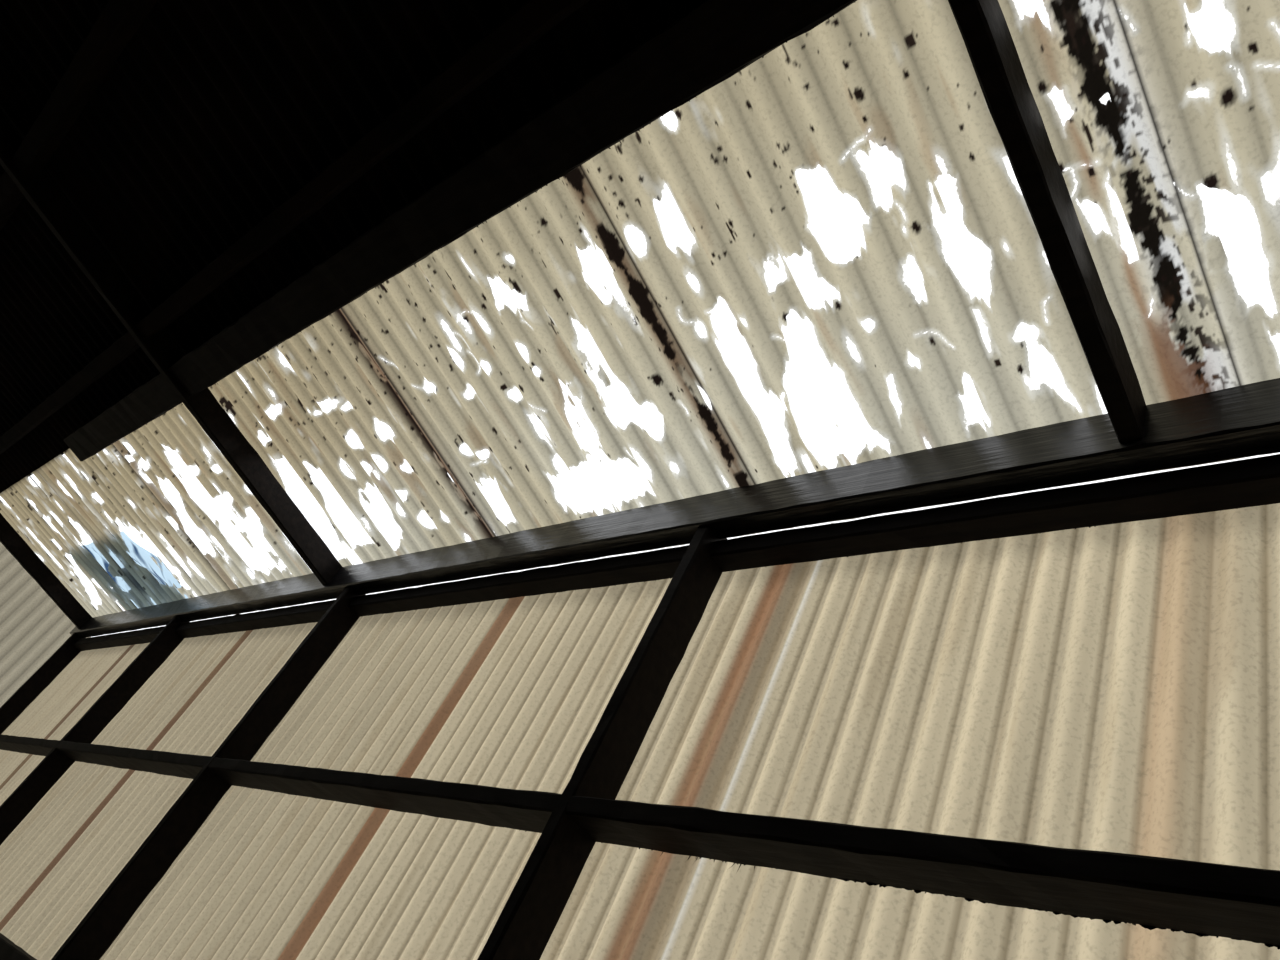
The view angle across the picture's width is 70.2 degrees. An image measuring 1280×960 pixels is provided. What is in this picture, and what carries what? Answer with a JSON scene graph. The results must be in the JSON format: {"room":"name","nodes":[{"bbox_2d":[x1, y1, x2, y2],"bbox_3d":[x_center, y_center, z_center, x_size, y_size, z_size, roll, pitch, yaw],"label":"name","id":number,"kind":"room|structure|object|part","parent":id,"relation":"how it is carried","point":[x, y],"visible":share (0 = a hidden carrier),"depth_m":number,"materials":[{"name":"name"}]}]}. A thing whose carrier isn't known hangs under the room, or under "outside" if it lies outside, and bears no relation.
{"room":"abandoned warehouse","nodes":[
{"label":"abandoned warehouse","id":0,"kind":"room"},
{"bbox_2d":[0,542,88,706],"bbox_3d":[-4.909,0.208,3.876,0.022,3.540,4.196,-13,-54,43],"label":"wall","id":1,"kind":"structure","parent":0,"point":[33,627],"depth_m":5.19,"materials":[{"name":"beige metal"}]},
{"bbox_2d":[0,0,705,492],"bbox_3d":[-1.508,-1.967,1.732,8.494,0.623,3.399,-13,-54,43],"label":"roof truss","id":2,"kind":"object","parent":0,"point":[213,114],"depth_m":2.33,"materials":[{"name":"metal"}]},
{"bbox_3d":[1.305,-2.114,-0.622,0.040,0.091,4.205,-13,-65,43],"label":"rafter","id":3,"kind":"object","parent":2,"relation":"attached to","visible":0},
{"bbox_2d":[0,0,589,453],"bbox_3d":[-0.778,-0.677,2.169,8.480,0.083,0.064,-13,-54,43],"label":"purlin","id":4,"kind":"object","parent":3,"relation":"on","point":[511,37],"visible":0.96,"depth_m":2.02,"materials":[{"name":"metal"}]},
{"bbox_2d":[63,0,856,460],"bbox_3d":[0.007,-0.678,1.575,6.550,0.097,0.133,-13,-54,43],"label":"purlin","id":5,"kind":"object","parent":3,"relation":"on","point":[711,43],"depth_m":1.79,"materials":[{"name":"black metal"}]},
{"bbox_3d":[-0.756,-0.467,2.380,4.197,0.002,0.012,-13,-54,43],"label":"sooty cobwebs edge","id":6,"kind":"part","parent":5,"relation":"part of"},
{"bbox_2d":[0,503,1279,959],"bbox_3d":[-0.807,1.233,1.694,8.496,2.867,0.020,-13,-54,43],"label":"wall","id":7,"kind":"structure","parent":0,"point":[1110,687],"depth_m":1.64,"materials":[{"name":"beige metal"}]},
{"bbox_2d":[0,0,1279,616],"bbox_3d":[-0.445,-0.169,2.416,8.495,0.184,0.949,-13,-54,43],"label":"sheeting","id":8,"kind":"object","parent":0,"point":[902,71],"visible":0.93,"depth_m":1.70,"materials":[{"name":"beige metal"}]},
{"bbox_2d":[82,531,187,607],"bbox_3d":[-2.584,0.478,4.620,1.008,0.113,0.446,-13,-54,43],"label":"tarpaulin","id":9,"kind":"object","parent":8,"relation":"on","point":[141,556],"visible":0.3,"depth_m":4.43,"materials":[{"name":"blue plastic"}]},
{"bbox_3d":[-2.624,0.750,-0.107,8.700,0.100,4.350,-13,-54,43],"label":"floor","id":10,"kind":"structure","parent":0,"visible":0},
{"bbox_2d":[0,634,83,733],"bbox_3d":[-3.834,1.888,4.480,0.038,2.820,0.101,-13,-54,43],"label":"post","id":11,"kind":"object","parent":10,"relation":"on","point":[29,691],"visible":0.9,"depth_m":5.11,"materials":[{"name":"black metal"}]},
{"bbox_2d":[0,616,185,844],"bbox_3d":[-2.689,1.625,3.394,0.038,2.820,0.100,-13,-54,43],"label":"post","id":12,"kind":"object","parent":10,"relation":"on","point":[19,804],"visible":0.91,"depth_m":3.88,"materials":[{"name":"black metal"}]},
{"bbox_2d":[51,587,365,959],"bbox_3d":[-1.544,1.362,2.307,0.038,2.820,0.101,-13,-54,43],"label":"post","id":13,"kind":"object","parent":10,"relation":"on","point":[96,932],"visible":0.94,"depth_m":2.66,"materials":[{"name":"black metal"}]},
{"bbox_2d":[0,933,36,959],"bbox_3d":[-0.816,1.153,1.685,8.480,0.054,0.102,-13,-54,43],"label":"girt","id":14,"kind":"object","parent":13,"relation":"attached to","point":[9,950],"visible":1,"depth_m":2.56,"materials":[{"name":"metal"}]},
{"bbox_2d":[175,600,334,637],"bbox_3d":[-1.562,0.551,3.659,1.556,0.051,0.096,-13,-54,43],"label":"plate","id":15,"kind":"object","parent":13,"relation":"attached to","point":[313,612],"depth_m":3.62,"materials":[{"name":"black metal"}]},
{"bbox_2d":[349,545,688,616],"bbox_3d":[-0.416,0.288,2.572,1.563,0.051,0.096,-13,-54,43],"label":"wall girt","id":16,"kind":"object","parent":13,"relation":"attached to","point":[661,564],"depth_m":2.45,"materials":[{"name":"black metal"}]},
{"bbox_2d":[70,378,1279,637],"bbox_3d":[-0.273,0.183,2.493,8.480,0.108,0.063,-13,-54,43],"label":"eave purlin","id":17,"kind":"object","parent":16,"relation":"on","point":[1242,421],"visible":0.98,"depth_m":1.81,"materials":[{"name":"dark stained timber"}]},
{"bbox_2d":[0,513,92,628],"bbox_3d":[-4.203,-0.847,4.607,0.040,0.825,4.155,-13,-54,43],"label":"rafter","id":18,"kind":"object","parent":17,"relation":"on","point":[12,541],"visible":0.95,"depth_m":5.13,"materials":[{"name":"black metal"}]},
{"bbox_2d":[0,111,341,585],"bbox_3d":[-2.100,-1.331,2.611,0.040,0.825,4.155,-13,-54,43],"label":"rafter","id":19,"kind":"object","parent":17,"relation":"on","point":[37,187],"visible":0.9,"depth_m":2.94,"materials":[{"name":"black metal"}]},
{"bbox_2d":[948,0,1145,443],"bbox_3d":[-0.208,-1.766,0.814,0.040,0.827,4.155,-13,-54,43],"label":"rafter","id":20,"kind":"object","parent":17,"relation":"on","point":[982,25],"visible":0.98,"depth_m":1.32,"materials":[{"name":"black metal"}]},
{"bbox_2d":[88,504,1279,948],"bbox_3d":[-0.519,0.563,2.370,4.789,0.668,0.002,-13,-54,43],"label":"sooty cobwebs","id":21,"kind":"object","parent":16,"relation":"attached to","point":[867,883],"visible":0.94,"depth_m":1.10,"materials":[{"name":"black"}]},
{"bbox_2d":[0,734,1279,945],"bbox_3d":[-0.556,0.712,2.067,8.480,0.041,0.101,-13,-54,43],"label":"girt","id":22,"kind":"object","parent":13,"relation":"attached to","point":[1221,900],"visible":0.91,"depth_m":1.24,"materials":[{"name":"black metal"}]},
{"bbox_2d":[710,454,1279,571],"bbox_3d":[0.546,0.067,1.659,1.060,0.051,0.096,-13,-54,43],"label":"wall girt","id":23,"kind":"object","parent":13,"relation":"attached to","point":[1250,482],"depth_m":1.55,"materials":[{"name":"black metal"}]},
{"bbox_2d":[477,526,726,959],"bbox_3d":[-0.400,1.099,1.220,0.038,2.820,0.100,-13,-54,43],"label":"post","id":24,"kind":"object","parent":10,"relation":"on","point":[533,909],"visible":0.91,"depth_m":1.70,"materials":[{"name":"black metal"}]}
]}

